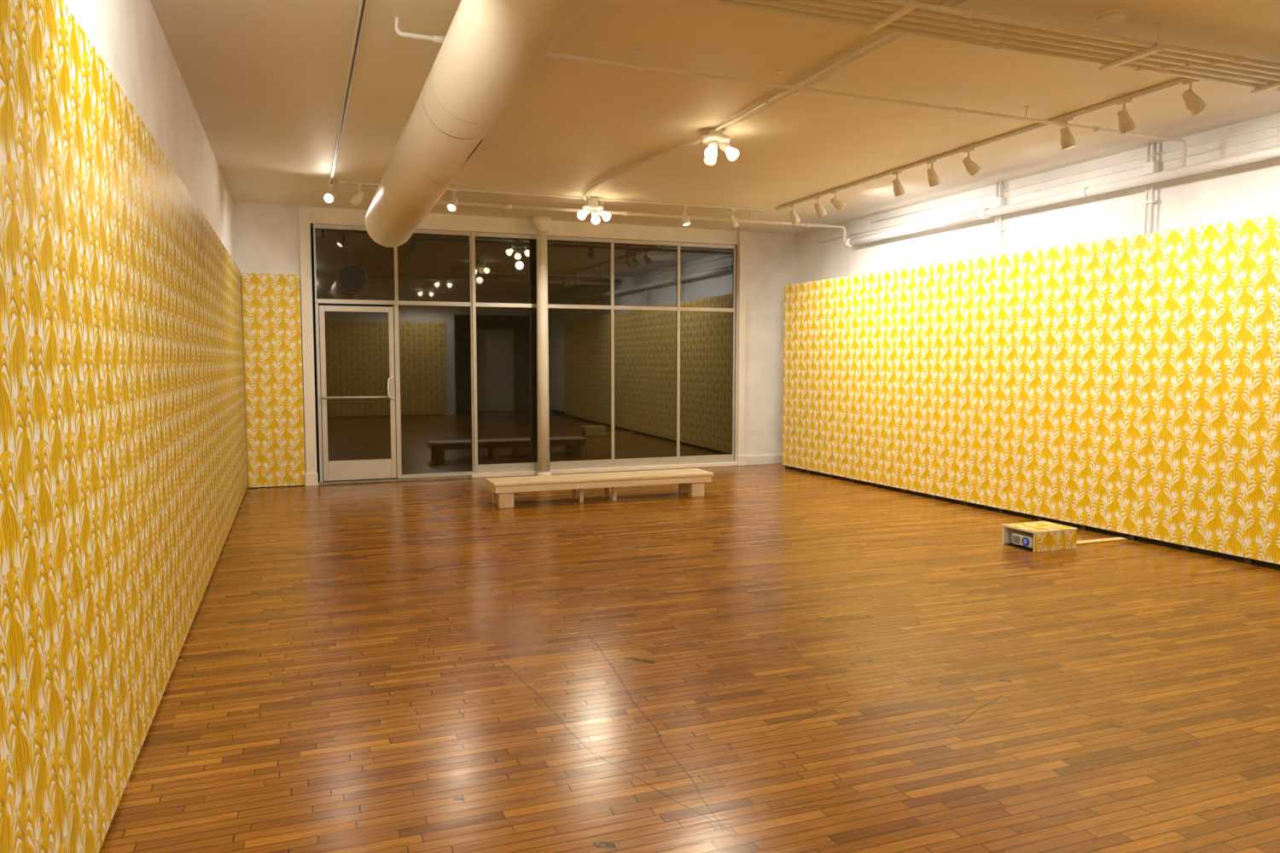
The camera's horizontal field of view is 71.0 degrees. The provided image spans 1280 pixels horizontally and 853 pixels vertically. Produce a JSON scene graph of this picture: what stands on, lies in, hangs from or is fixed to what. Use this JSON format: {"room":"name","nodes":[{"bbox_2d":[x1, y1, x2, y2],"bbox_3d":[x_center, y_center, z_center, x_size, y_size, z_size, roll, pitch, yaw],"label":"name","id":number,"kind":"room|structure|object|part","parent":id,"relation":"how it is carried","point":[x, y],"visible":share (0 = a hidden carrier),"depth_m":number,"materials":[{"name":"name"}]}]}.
{"room":"art gallery","nodes":[
{"label":"art gallery","id":0,"kind":"room"},
{"bbox_2d":[63,0,235,262],"bbox_3d":[-2.132,-0.398,3.342,0.300,3.300,15.600,-2,5,-21],"label":"wall","id":1,"kind":"structure","parent":0,"point":[128,36],"depth_m":4.70,"materials":[{"name":"white paint"}]},
{"bbox_2d":[0,0,247,852],"bbox_3d":[-2.241,-0.069,4.172,0.038,2.520,13.260,-2,5,-21],"label":"panel","id":2,"kind":"object","parent":1,"relation":"attached to","point":[124,480],"visible":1,"depth_m":2.75,"materials":[{"name":"yellow paper"}]},
{"bbox_2d":[233,202,797,488],"bbox_3d":[-1.251,-1.028,11.835,7.390,3.300,0.300,-2,5,-21],"label":"wall","id":3,"kind":"structure","parent":0,"point":[267,236],"depth_m":12.40,"materials":[{"name":"white paint"}]},
{"bbox_2d":[241,273,305,488],"bbox_3d":[-4.294,-0.529,10.524,0.625,2.500,0.048,-2,5,-21],"label":"panel","id":4,"kind":"object","parent":3,"relation":"attached to","point":[270,302],"visible":1,"depth_m":10.50,"materials":[{"name":"yellow paper"}]},
{"bbox_2d":[298,205,318,486],"bbox_3d":[-3.932,-0.938,10.618,0.144,3.300,0.080,-2,5,-21],"label":"trim","id":5,"kind":"structure","parent":3,"relation":"attached to","point":[311,477],"depth_m":10.60,"materials":[{"name":"beige paint"}]},
{"bbox_2d":[313,223,396,305],"bbox_3d":[-3.427,-1.942,10.806,0.940,0.935,0.069,-2,5,-21],"label":"window","id":6,"kind":"structure","parent":3,"relation":"in","point":[351,268],"depth_m":10.79,"materials":[{"name":"glass"}]},
{"bbox_2d":[314,303,400,482],"bbox_3d":[-3.412,-0.406,10.880,0.940,2.140,0.154,-2,5,-21],"label":"door","id":7,"kind":"structure","parent":3,"relation":"in","point":[357,356],"depth_m":10.91,"materials":[{"name":"metal"}]},
{"bbox_3d":[-3.427,-0.488,10.913,0.736,1.800,0.006,-2,5,-21],"label":"pane","id":8,"kind":"part","parent":7,"relation":"part of","materials":[{"name":"clear glass"}]},
{"bbox_3d":[-3.038,-0.473,10.981,0.062,0.287,0.128,1,4,17],"label":"handle","id":9,"kind":"part","parent":7,"relation":"part of","materials":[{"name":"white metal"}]},
{"bbox_2d":[395,228,474,478],"bbox_3d":[-2.558,-0.899,11.214,0.920,3.075,0.069,-2,5,-21],"label":"window","id":10,"kind":"structure","parent":3,"relation":"in","point":[433,269],"depth_m":11.22,"materials":[{"name":"glass"}]},
{"bbox_3d":[-2.560,-1.970,11.142,0.880,0.829,0.006,-2,5,-21],"label":"pane","id":11,"kind":"part","parent":10,"relation":"part of","materials":[{"name":"clear glass"}]},
{"bbox_3d":[-2.560,-0.459,11.254,0.880,2.096,0.006,-2,5,-21],"label":"pane","id":12,"kind":"part","parent":10,"relation":"part of","materials":[{"name":"clear glass"}]},
{"bbox_2d":[471,231,537,473],"bbox_3d":[-1.699,-0.935,11.530,0.910,3.050,0.085,-2,5,-21],"label":"window","id":13,"kind":"structure","parent":3,"relation":"in","point":[503,266],"depth_m":11.53,"materials":[{"name":"glass"}]},
{"bbox_3d":[-1.705,-1.994,11.466,0.870,0.829,0.006,-2,5,-21],"label":"pane","id":14,"kind":"part","parent":13,"relation":"part of","materials":[{"name":"clear glass"}]},
{"bbox_3d":[-1.705,-0.524,11.575,0.870,2.014,0.006,-2,5,-21],"label":"pane","id":15,"kind":"part","parent":13,"relation":"part of","materials":[{"name":"clear glass"}]},
{"bbox_2d":[546,235,612,470],"bbox_3d":[-0.825,-0.961,11.875,0.970,3.050,0.057,-2,5,-21],"label":"window","id":16,"kind":"structure","parent":3,"relation":"in","point":[580,269],"depth_m":11.88,"materials":[{"name":"glass"}]},
{"bbox_3d":[-0.826,-2.018,11.798,0.930,0.829,0.006,-2,5,-21],"label":"pane","id":17,"kind":"part","parent":16,"relation":"part of","materials":[{"name":"clear glass"}]},
{"bbox_3d":[-0.826,-0.549,11.907,0.930,2.014,0.006,-2,5,-21],"label":"pane","id":18,"kind":"part","parent":16,"relation":"part of","materials":[{"name":"clear glass"}]},
{"bbox_2d":[471,461,737,478],"bbox_3d":[-0.402,0.576,12.143,3.770,0.055,0.150,-2,5,-21],"label":"sill","id":19,"kind":"structure","parent":3,"relation":"attached to","point":[729,463],"depth_m":12.05,"materials":[{"name":"beige paint"}]},
{"bbox_2d":[612,238,679,466],"bbox_3d":[0.077,-0.986,12.217,0.960,3.050,0.057,-2,5,-21],"label":"window","id":20,"kind":"structure","parent":3,"relation":"in","point":[646,273],"depth_m":12.21,"materials":[{"name":"glass"}]},
{"bbox_3d":[0.076,-2.044,12.139,0.920,0.829,0.006,-2,5,-21],"label":"pane","id":21,"kind":"part","parent":20,"relation":"part of","materials":[{"name":"clear glass"}]},
{"bbox_3d":[0.076,-0.574,12.248,0.920,2.014,0.006,-2,5,-21],"label":"pane","id":22,"kind":"part","parent":20,"relation":"part of","materials":[{"name":"clear glass"}]},
{"bbox_2d":[678,242,735,464],"bbox_3d":[0.928,-1.010,12.539,0.860,3.050,0.057,-2,5,-21],"label":"window","id":23,"kind":"structure","parent":3,"relation":"in","point":[706,271],"depth_m":12.53,"materials":[{"name":"glass"}]},
{"bbox_3d":[0.927,-0.598,12.570,0.820,2.014,0.006,-2,5,-21],"label":"pane","id":24,"kind":"part","parent":23,"relation":"part of","materials":[{"name":"clear glass"}]},
{"bbox_3d":[0.927,-2.067,12.461,0.820,0.829,0.006,-2,5,-21],"label":"pane","id":25,"kind":"part","parent":23,"relation":"part of","materials":[{"name":"clear glass"}]},
{"bbox_2d":[736,230,746,465],"bbox_3d":[1.437,-1.088,12.650,0.129,3.300,0.080,-2,5,-21],"label":"trim","id":26,"kind":"structure","parent":3,"relation":"attached to","point":[741,457],"depth_m":12.63,"materials":[{"name":"beige paint"}]},
{"bbox_2d":[745,454,782,465],"bbox_3d":[1.873,0.478,12.964,0.830,0.130,0.020,-2,5,-21],"label":"baseboard","id":27,"kind":"structure","parent":3,"relation":"attached to","point":[770,459],"depth_m":12.92,"materials":[{"name":"beige paint"}]},
{"bbox_2d":[98,463,1279,852],"bbox_3d":[1.428,1.239,4.925,7.990,0.200,15.800,-2,5,-21],"label":"floor","id":28,"kind":"structure","parent":0,"point":[776,659],"depth_m":4.10,"materials":[{"name":"brown wood"}]},
{"bbox_2d":[318,475,471,485],"bbox_3d":[-3.026,0.664,11.140,1.850,0.028,0.170,-2,5,-21],"label":"threshold","id":29,"kind":"object","parent":28,"relation":"on","point":[395,480],"visible":0.82,"depth_m":11.05,"materials":[{"name":"metal"}]},
{"bbox_2d":[531,216,551,476],"bbox_3d":[-1.248,-1.003,11.506,0.248,3.299,0.248,-2,5,-21],"label":"column","id":30,"kind":"structure","parent":28,"relation":"on","point":[541,224],"depth_m":11.45,"materials":[{"name":"beige paint"}]},
{"bbox_2d":[485,468,713,508],"bbox_3d":[-0.407,0.657,9.659,2.440,0.262,0.446,-2,5,-21],"label":"bench","id":31,"kind":"object","parent":28,"relation":"on","point":[691,481],"visible":1,"depth_m":9.49,"materials":[{"name":"brown wood"}]},
{"bbox_3d":[-1.474,0.727,9.419,0.150,0.157,0.090,-2,5,-21],"label":"leg","id":32,"kind":"part","parent":31,"relation":"part of","materials":[{"name":"brown wood"}]},
{"bbox_3d":[-1.368,0.748,9.139,0.150,0.157,0.090,-2,5,-21],"label":"leg","id":33,"kind":"part","parent":31,"relation":"part of","materials":[{"name":"brown wood"}]},
{"bbox_3d":[-0.711,0.706,9.703,0.040,0.157,0.040,-2,5,-21],"label":"leg","id":34,"kind":"part","parent":31,"relation":"part of","materials":[{"name":"brown wood"}]},
{"bbox_3d":[-0.622,0.723,9.470,0.040,0.157,0.040,-2,5,-21],"label":"leg","id":35,"kind":"part","parent":31,"relation":"part of","materials":[{"name":"brown wood"}]},
{"bbox_3d":[-0.365,0.696,9.834,0.040,0.157,0.040,-2,5,-21],"label":"leg","id":36,"kind":"part","parent":31,"relation":"part of","materials":[{"name":"brown wood"}]},
{"bbox_3d":[-0.276,0.714,9.601,0.040,0.157,0.040,-2,5,-21],"label":"leg","id":37,"kind":"part","parent":31,"relation":"part of","materials":[{"name":"brown wood"}]},
{"bbox_3d":[0.517,0.671,10.173,0.150,0.157,0.090,-2,5,-21],"label":"leg","id":38,"kind":"part","parent":31,"relation":"part of","materials":[{"name":"brown wood"}]},
{"bbox_3d":[0.624,0.692,9.893,0.150,0.157,0.090,-2,5,-21],"label":"leg","id":39,"kind":"part","parent":31,"relation":"part of","materials":[{"name":"brown wood"}]},
{"bbox_2d":[1001,520,1077,552],"bbox_3d":[3.221,0.885,7.244,0.446,0.164,0.348,-2,5,-21],"label":"box","id":40,"kind":"object","parent":28,"relation":"on","point":[1047,536],"visible":0.95,"depth_m":7.13,"materials":[{"name":"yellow paper"}]},
{"bbox_3d":[3.166,0.880,7.399,0.430,0.150,0.014,-2,5,-21],"label":"panel","id":41,"kind":"part","parent":40,"relation":"part of","materials":[{"name":"white paper"}]},
{"bbox_2d":[1012,531,1033,549],"bbox_3d":[3.144,0.916,7.206,0.230,0.100,0.220,-2,5,-21],"label":"projector","id":42,"kind":"object","parent":40,"relation":"on","point":[1025,539],"visible":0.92,"depth_m":7.16,"materials":[{"name":"white plastic"}]},
{"bbox_2d":[1012,535,1020,543],"bbox_3d":[3.029,0.908,7.215,0.005,0.054,0.080,-2,5,-21],"label":"grille","id":43,"kind":"object","parent":42,"relation":"attached to","point":[1015,538],"depth_m":7.21,"materials":[{"name":"grey plastic"}]},
{"bbox_3d":[3.221,0.810,7.238,0.446,0.014,0.348,-2,5,-21],"label":"lid","id":44,"kind":"part","parent":40,"relation":"part of","materials":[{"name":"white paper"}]},
{"bbox_3d":[3.283,0.903,7.092,0.430,0.150,0.014,-2,5,-21],"label":"panel","id":45,"kind":"part","parent":40,"relation":"part of","materials":[{"name":"yellow paper"}]},
{"bbox_2d":[1076,537,1127,545],"bbox_3d":[3.752,0.949,7.413,0.660,0.012,0.070,-2,5,-21],"label":"cable cover","id":46,"kind":"object","parent":28,"relation":"on","point":[1111,539],"visible":0.8,"depth_m":7.42,"materials":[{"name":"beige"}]},
{"bbox_2d":[150,0,1279,234],"bbox_3d":[1.428,-2.251,4.666,7.990,0.200,15.800,-2,5,-21],"label":"ceiling","id":47,"kind":"structure","parent":0,"point":[264,81],"depth_m":6.29,"materials":[{"name":"paint"}]},
{"bbox_2d":[328,0,367,184],"bbox_3d":[-1.175,-2.080,3.941,0.060,0.034,11.330,-2,5,-21],"label":"track rail","id":48,"kind":"object","parent":47,"relation":"attached to","point":[363,4],"visible":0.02,"depth_m":5.63,"materials":[{"name":"white metal"}]},
{"bbox_2d":[323,184,335,203],"bbox_3d":[-3.127,-2.348,9.062,0.100,0.200,0.166,0,4,1],"label":"spotlight","id":49,"kind":"object","parent":48,"relation":"hanging from","point":[328,198],"visible":1,"depth_m":9.02,"materials":[{"name":"white metal"}]},
{"bbox_3d":[-3.129,-2.301,9.025,0.079,0.079,0.041,0,28,-2],"label":"bulb","id":50,"kind":"part","parent":49,"relation":"part of","materials":[{"name":"beige glass"}]},
{"bbox_2d":[365,0,586,247],"bbox_3d":[-0.919,-1.758,4.673,0.430,0.778,7.413,-2,5,-21],"label":"air duct","id":51,"kind":"object","parent":47,"relation":"hanging from","point":[490,49],"visible":1,"depth_m":4.27,"materials":[{"name":"metal"}]},
{"bbox_2d":[462,138,482,166],"bbox_3d":[-1.010,-1.646,5.393,0.045,0.073,0.500,-2,2,-21],"label":"vent","id":52,"kind":"object","parent":51,"relation":"attached to","point":[474,149],"depth_m":5.33,"materials":[{"name":"white metal"}]},
{"bbox_2d":[337,180,764,211],"bbox_3d":[-0.773,-2.519,9.869,4.830,0.034,0.060,-2,5,-21],"label":"track rail","id":53,"kind":"object","parent":47,"relation":"attached to","point":[340,182],"visible":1,"depth_m":9.86,"materials":[{"name":"white metal"}]},
{"bbox_2d":[349,184,364,207],"bbox_3d":[-2.870,-2.340,9.097,0.153,0.223,0.100,1,4,13],"label":"spotlight","id":54,"kind":"object","parent":53,"relation":"hanging from","point":[356,200],"visible":1,"depth_m":9.07,"materials":[{"name":"white metal"}]},
{"bbox_2d":[447,190,458,211],"bbox_3d":[-1.959,-2.363,9.404,0.100,0.222,0.155,1,4,17],"label":"spotlight","id":55,"kind":"object","parent":53,"relation":"hanging from","point":[452,205],"visible":1,"depth_m":9.38,"materials":[{"name":"white metal"}]},
{"bbox_3d":[-1.967,-2.301,9.385,0.079,0.041,0.079,1,-38,13],"label":"bulb","id":56,"kind":"part","parent":55,"relation":"part of","materials":[{"name":"beige glass"}]},
{"bbox_2d":[681,205,691,226],"bbox_3d":[0.535,-2.433,10.359,0.103,0.223,0.115,-2,5,-21],"label":"spotlight","id":57,"kind":"object","parent":53,"relation":"hanging from","point":[685,219],"visible":1,"depth_m":10.34,"materials":[{"name":"white metal"}]},
{"bbox_2d":[727,209,738,228],"bbox_3d":[1.102,-2.449,10.596,0.138,0.226,0.105,-2,5,-21],"label":"spotlight","id":58,"kind":"object","parent":53,"relation":"hanging from","point":[733,223],"visible":1,"depth_m":10.56,"materials":[{"name":"white metal"}]},
{"bbox_2d":[577,197,610,224],"bbox_3d":[-0.508,-2.388,9.924,0.303,0.304,0.306,2,5,25],"label":"ceiling light","id":59,"kind":"object","parent":47,"relation":"attached to","point":[592,206],"visible":0.99,"depth_m":9.90,"materials":[{"name":"white ceramic"}]},
{"bbox_2d":[577,208,591,220],"bbox_3d":[-0.606,-2.357,9.895,0.178,0.152,0.118,-2,5,-21],"label":"bulb","id":60,"kind":"object","parent":59,"relation":"attached to","point":[582,214],"depth_m":9.86,"materials":[{"name":"beige glass"}]},
{"bbox_2d":[590,209,599,224],"bbox_3d":[-0.497,-2.327,9.903,0.100,0.185,0.149,-2,5,-21],"label":"bulb","id":61,"kind":"object","parent":59,"relation":"attached to","point":[595,219],"depth_m":9.87,"materials":[{"name":"beige glass"}]},
{"bbox_2d":[596,209,610,221],"bbox_3d":[-0.411,-2.362,9.968,0.178,0.152,0.118,-2,5,-21],"label":"bulb","id":62,"kind":"object","parent":59,"relation":"attached to","point":[606,216],"depth_m":9.94,"materials":[{"name":"beige glass"}]},
{"bbox_2d":[436,194,847,244],"bbox_3d":[0.129,-2.411,10.471,5.378,0.339,0.088,-2,5,-21],"label":"pipe","id":63,"kind":"object","parent":47,"relation":"hanging from","point":[445,202],"visible":0.88,"depth_m":10.45,"materials":[{"name":"metal"}]},
{"bbox_2d":[582,138,701,200],"bbox_3d":[-0.098,-2.403,8.471,0.189,0.040,3.009,-2,5,-23],"label":"conduit","id":64,"kind":"object","parent":47,"relation":"attached to","point":[653,158],"visible":0.97,"depth_m":8.02,"materials":[{"name":"metal"}]},
{"bbox_2d":[587,141,701,198],"bbox_3d":[-0.065,-2.414,8.483,0.184,0.014,3.004,-2,5,-22],"label":"conduit","id":65,"kind":"object","parent":47,"relation":"attached to","point":[592,190],"visible":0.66,"depth_m":8.45,"materials":[{"name":"metal"}]},
{"bbox_2d":[700,128,738,165],"bbox_3d":[0.599,-2.198,7.014,0.290,0.253,0.311,2,5,26],"label":"ceiling light","id":66,"kind":"object","parent":47,"relation":"attached to","point":[714,138],"visible":1,"depth_m":6.97,"materials":[{"name":"white ceramic"}]},
{"bbox_2d":[704,148,717,165],"bbox_3d":[0.573,-2.168,7.124,0.100,0.178,0.161,-2,5,-21],"label":"bulb","id":67,"kind":"object","parent":66,"relation":"attached to","point":[710,162],"depth_m":7.13,"materials":[{"name":"white glass"}]},
{"bbox_2d":[704,140,718,159],"bbox_3d":[0.556,-2.156,6.948,0.132,0.178,0.138,-2,5,-21],"label":"bulb","id":68,"kind":"object","parent":66,"relation":"attached to","point":[710,153],"depth_m":6.91,"materials":[{"name":"beige glass"}]},
{"bbox_2d":[718,142,738,161],"bbox_3d":[0.695,-2.177,7.053,0.176,0.163,0.100,-2,5,-21],"label":"bulb","id":69,"kind":"object","parent":66,"relation":"attached to","point":[732,154],"depth_m":7.03,"materials":[{"name":"beige glass"}]},
{"bbox_2d":[394,16,1187,166],"bbox_3d":[1.503,-2.102,5.886,6.053,0.278,0.044,-2,5,-23],"label":"pipe","id":70,"kind":"object","parent":47,"relation":"hanging from","point":[435,38],"visible":0.95,"depth_m":5.66,"materials":[{"name":"white metal"}]},
{"bbox_2d":[715,0,954,130],"bbox_3d":[1.992,-2.020,3.236,0.036,0.036,7.900,-2,5,-21],"label":"conduit","id":71,"kind":"object","parent":47,"relation":"attached to","point":[851,55],"visible":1,"depth_m":5.49,"materials":[{"name":"metal"}]},
{"bbox_2d":[723,0,969,130],"bbox_3d":[2.066,-2.027,3.264,0.038,0.017,7.900,-2,5,-21],"label":"conduit","id":72,"kind":"object","parent":47,"relation":"attached to","point":[962,2],"visible":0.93,"depth_m":5.53,"materials":[{"name":"metal"}]},
{"bbox_2d":[862,0,916,35],"bbox_3d":[1.219,-2.057,4.398,0.040,0.147,0.380,-2,5,-21],"label":"bracket","id":73,"kind":"object","parent":47,"relation":"attached to","point":[910,7],"visible":0.83,"depth_m":4.37,"materials":[{"name":"metal"}]},
{"bbox_2d":[717,0,1279,92],"bbox_3d":[2.632,-2.072,5.095,4.835,0.040,0.040,-2,5,-21],"label":"conduit","id":74,"kind":"object","parent":73,"relation":"attached to","point":[732,3],"visible":0.86,"depth_m":4.76,"materials":[{"name":"metal"}]},
{"bbox_2d":[733,0,1279,85],"bbox_3d":[2.542,-2.064,4.981,5.085,0.040,0.040,-2,5,-21],"label":"conduit","id":75,"kind":"object","parent":73,"relation":"on","point":[992,38],"visible":0.85,"depth_m":4.71,"materials":[{"name":"metal"}]},
{"bbox_2d":[778,0,1279,81],"bbox_3d":[2.451,-2.055,4.867,5.335,0.040,0.040,-2,5,-21],"label":"conduit","id":76,"kind":"object","parent":73,"relation":"attached to","point":[985,31],"visible":0.87,"depth_m":4.68,"materials":[{"name":"metal"}]},
{"bbox_2d":[823,0,1279,75],"bbox_3d":[2.431,-2.049,4.779,5.435,0.040,0.040,-2,5,-21],"label":"conduit","id":77,"kind":"object","parent":73,"relation":"attached to","point":[974,22],"visible":0.89,"depth_m":4.65,"materials":[{"name":"metal"}]},
{"bbox_2d":[868,0,1279,69],"bbox_3d":[2.458,-2.044,4.709,5.435,0.040,0.040,-2,5,-21],"label":"conduit","id":78,"kind":"object","parent":73,"relation":"on","point":[965,13],"visible":1,"depth_m":4.61,"materials":[{"name":"metal"}]},
{"bbox_2d":[774,69,1217,209],"bbox_3d":[2.580,-2.386,8.071,0.060,0.034,5.450,-2,5,-21],"label":"track rail","id":79,"kind":"object","parent":47,"relation":"attached to","point":[1178,81],"visible":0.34,"depth_m":7.13,"materials":[{"name":"white metal"}]},
{"bbox_2d":[789,203,800,224],"bbox_3d":[1.771,-2.425,10.273,0.143,0.225,0.105,-2,5,-21],"label":"spotlight","id":80,"kind":"object","parent":79,"relation":"hanging from","point":[794,218],"visible":1,"depth_m":10.24,"materials":[{"name":"white metal"}]},
{"bbox_2d":[814,196,826,217],"bbox_3d":[1.964,-2.389,9.769,0.149,0.224,0.104,-2,5,-21],"label":"spotlight","id":81,"kind":"object","parent":79,"relation":"hanging from","point":[821,212],"visible":1,"depth_m":9.73,"materials":[{"name":"white metal"}]},
{"bbox_2d":[830,190,845,211],"bbox_3d":[2.089,-2.371,9.449,0.165,0.212,0.105,-2,5,-21],"label":"spotlight","id":82,"kind":"object","parent":79,"relation":"hanging from","point":[840,206],"visible":1,"depth_m":9.42,"materials":[{"name":"white metal"}]},
{"bbox_2d":[892,170,905,196],"bbox_3d":[2.447,-2.293,8.491,0.136,0.226,0.105,-2,5,-21],"label":"spotlight","id":83,"kind":"object","parent":79,"relation":"hanging from","point":[898,189],"visible":1,"depth_m":8.46,"materials":[{"name":"white metal"}]},
{"bbox_2d":[926,159,941,186],"bbox_3d":[2.626,-2.259,8.025,0.140,0.226,0.105,-2,5,-21],"label":"spotlight","id":84,"kind":"object","parent":79,"relation":"hanging from","point":[933,179],"visible":1,"depth_m":7.99,"materials":[{"name":"white metal"}]},
{"bbox_2d":[962,148,980,176],"bbox_3d":[2.801,-2.228,7.574,0.158,0.220,0.104,-2,5,-21],"label":"spotlight","id":85,"kind":"object","parent":79,"relation":"hanging from","point":[971,166],"visible":1,"depth_m":7.55,"materials":[{"name":"white metal"}]},
{"bbox_2d":[1059,116,1076,150],"bbox_3d":[3.158,-2.154,6.611,0.118,0.225,0.105,-2,5,-21],"label":"spotlight","id":86,"kind":"object","parent":79,"relation":"hanging from","point":[1067,141],"visible":0.99,"depth_m":6.58,"materials":[{"name":"white metal"}]},
{"bbox_2d":[1117,98,1136,134],"bbox_3d":[3.337,-2.119,6.145,0.125,0.226,0.105,-2,5,-21],"label":"spotlight","id":87,"kind":"object","parent":79,"relation":"hanging from","point":[1126,124],"visible":1,"depth_m":6.12,"materials":[{"name":"white metal"}]},
{"bbox_2d":[1181,78,1206,115],"bbox_3d":[3.514,-2.092,5.702,0.163,0.215,0.100,-2,5,-21],"label":"spotlight","id":88,"kind":"object","parent":79,"relation":"hanging from","point":[1195,104],"visible":0.99,"depth_m":5.67,"materials":[{"name":"white metal"}]},
{"bbox_2d":[1093,8,1130,27],"bbox_3d":[2.467,-2.127,4.689,0.170,0.050,0.170,-2,5,-21],"label":"smoke detector","id":89,"kind":"object","parent":47,"relation":"attached to","point":[1110,18],"visible":1,"depth_m":4.65,"materials":[{"name":"beige paint"}]},
{"bbox_2d":[1099,22,1163,70],"bbox_3d":[2.715,-2.099,4.964,0.040,0.147,0.380,-2,5,-21],"label":"bracket","id":90,"kind":"object","parent":47,"relation":"attached to","point":[1158,48],"visible":0.86,"depth_m":4.92,"materials":[{"name":"metal"}]},
{"bbox_3d":[2.777,-2.087,4.801,0.010,0.147,0.012,-3,5,-36],"label":"threaded rod","id":91,"kind":"part","parent":90,"relation":"part of","materials":[{"name":"paint"}]},
{"bbox_2d":[1250,82,1279,93],"bbox_3d":[3.884,-2.132,5.406,0.040,0.147,0.380,-2,5,-21],"label":"bracket","id":92,"kind":"object","parent":47,"relation":"attached to","point":[1277,84],"visible":0.68,"depth_m":5.50,"materials":[{"name":"metal"}]},
{"bbox_2d":[796,112,1279,283],"bbox_3d":[4.757,-0.659,6.856,0.300,3.300,13.900,-2,5,-21],"label":"wall","id":93,"kind":"structure","parent":0,"point":[1249,190],"depth_m":8.27,"materials":[{"name":"white paint"}]},
{"bbox_2d":[993,181,1006,255],"bbox_3d":[3.657,-2.056,9.133,0.068,0.850,0.100,-2,5,-21],"label":"conduit","id":94,"kind":"object","parent":93,"relation":"attached to","point":[998,201],"visible":0.8,"depth_m":9.11,"materials":[{"name":"white metal"}]},
{"bbox_2d":[782,215,1279,570],"bbox_3d":[4.207,-0.292,7.184,0.072,2.520,11.300,-2,5,-23],"label":"panel","id":95,"kind":"object","parent":93,"relation":"attached to","point":[1128,387],"visible":1,"depth_m":7.96,"materials":[{"name":"yellow paper"}]},
{"bbox_2d":[818,133,1279,243],"bbox_3d":[4.551,-2.138,6.829,0.024,0.049,11.800,-2,5,-21],"label":"conduit","id":96,"kind":"object","parent":93,"relation":"attached to","point":[1277,135],"visible":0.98,"depth_m":8.18,"materials":[{"name":"white metal"}]},
{"bbox_2d":[844,145,1279,247],"bbox_3d":[4.705,-1.938,6.130,0.240,0.104,11.300,-2,5,-21],"label":"pipe","id":97,"kind":"object","parent":93,"relation":"attached to","point":[1273,152],"visible":1,"depth_m":7.91,"materials":[{"name":"white metal"}]},
{"bbox_2d":[870,122,1279,223],"bbox_3d":[4.764,-2.179,6.263,0.024,0.024,10.600,-2,5,-21],"label":"conduit","id":98,"kind":"object","parent":93,"relation":"attached to","point":[1276,125],"visible":1,"depth_m":8.02,"materials":[{"name":"white metal"}]},
{"bbox_2d":[1142,142,1159,233],"bbox_3d":[4.274,-1.936,7.510,0.068,0.850,0.100,-2,5,-21],"label":"conduit","id":99,"kind":"object","parent":93,"relation":"attached to","point":[1153,166],"visible":0.77,"depth_m":7.49,"materials":[{"name":"white metal"}]}
]}

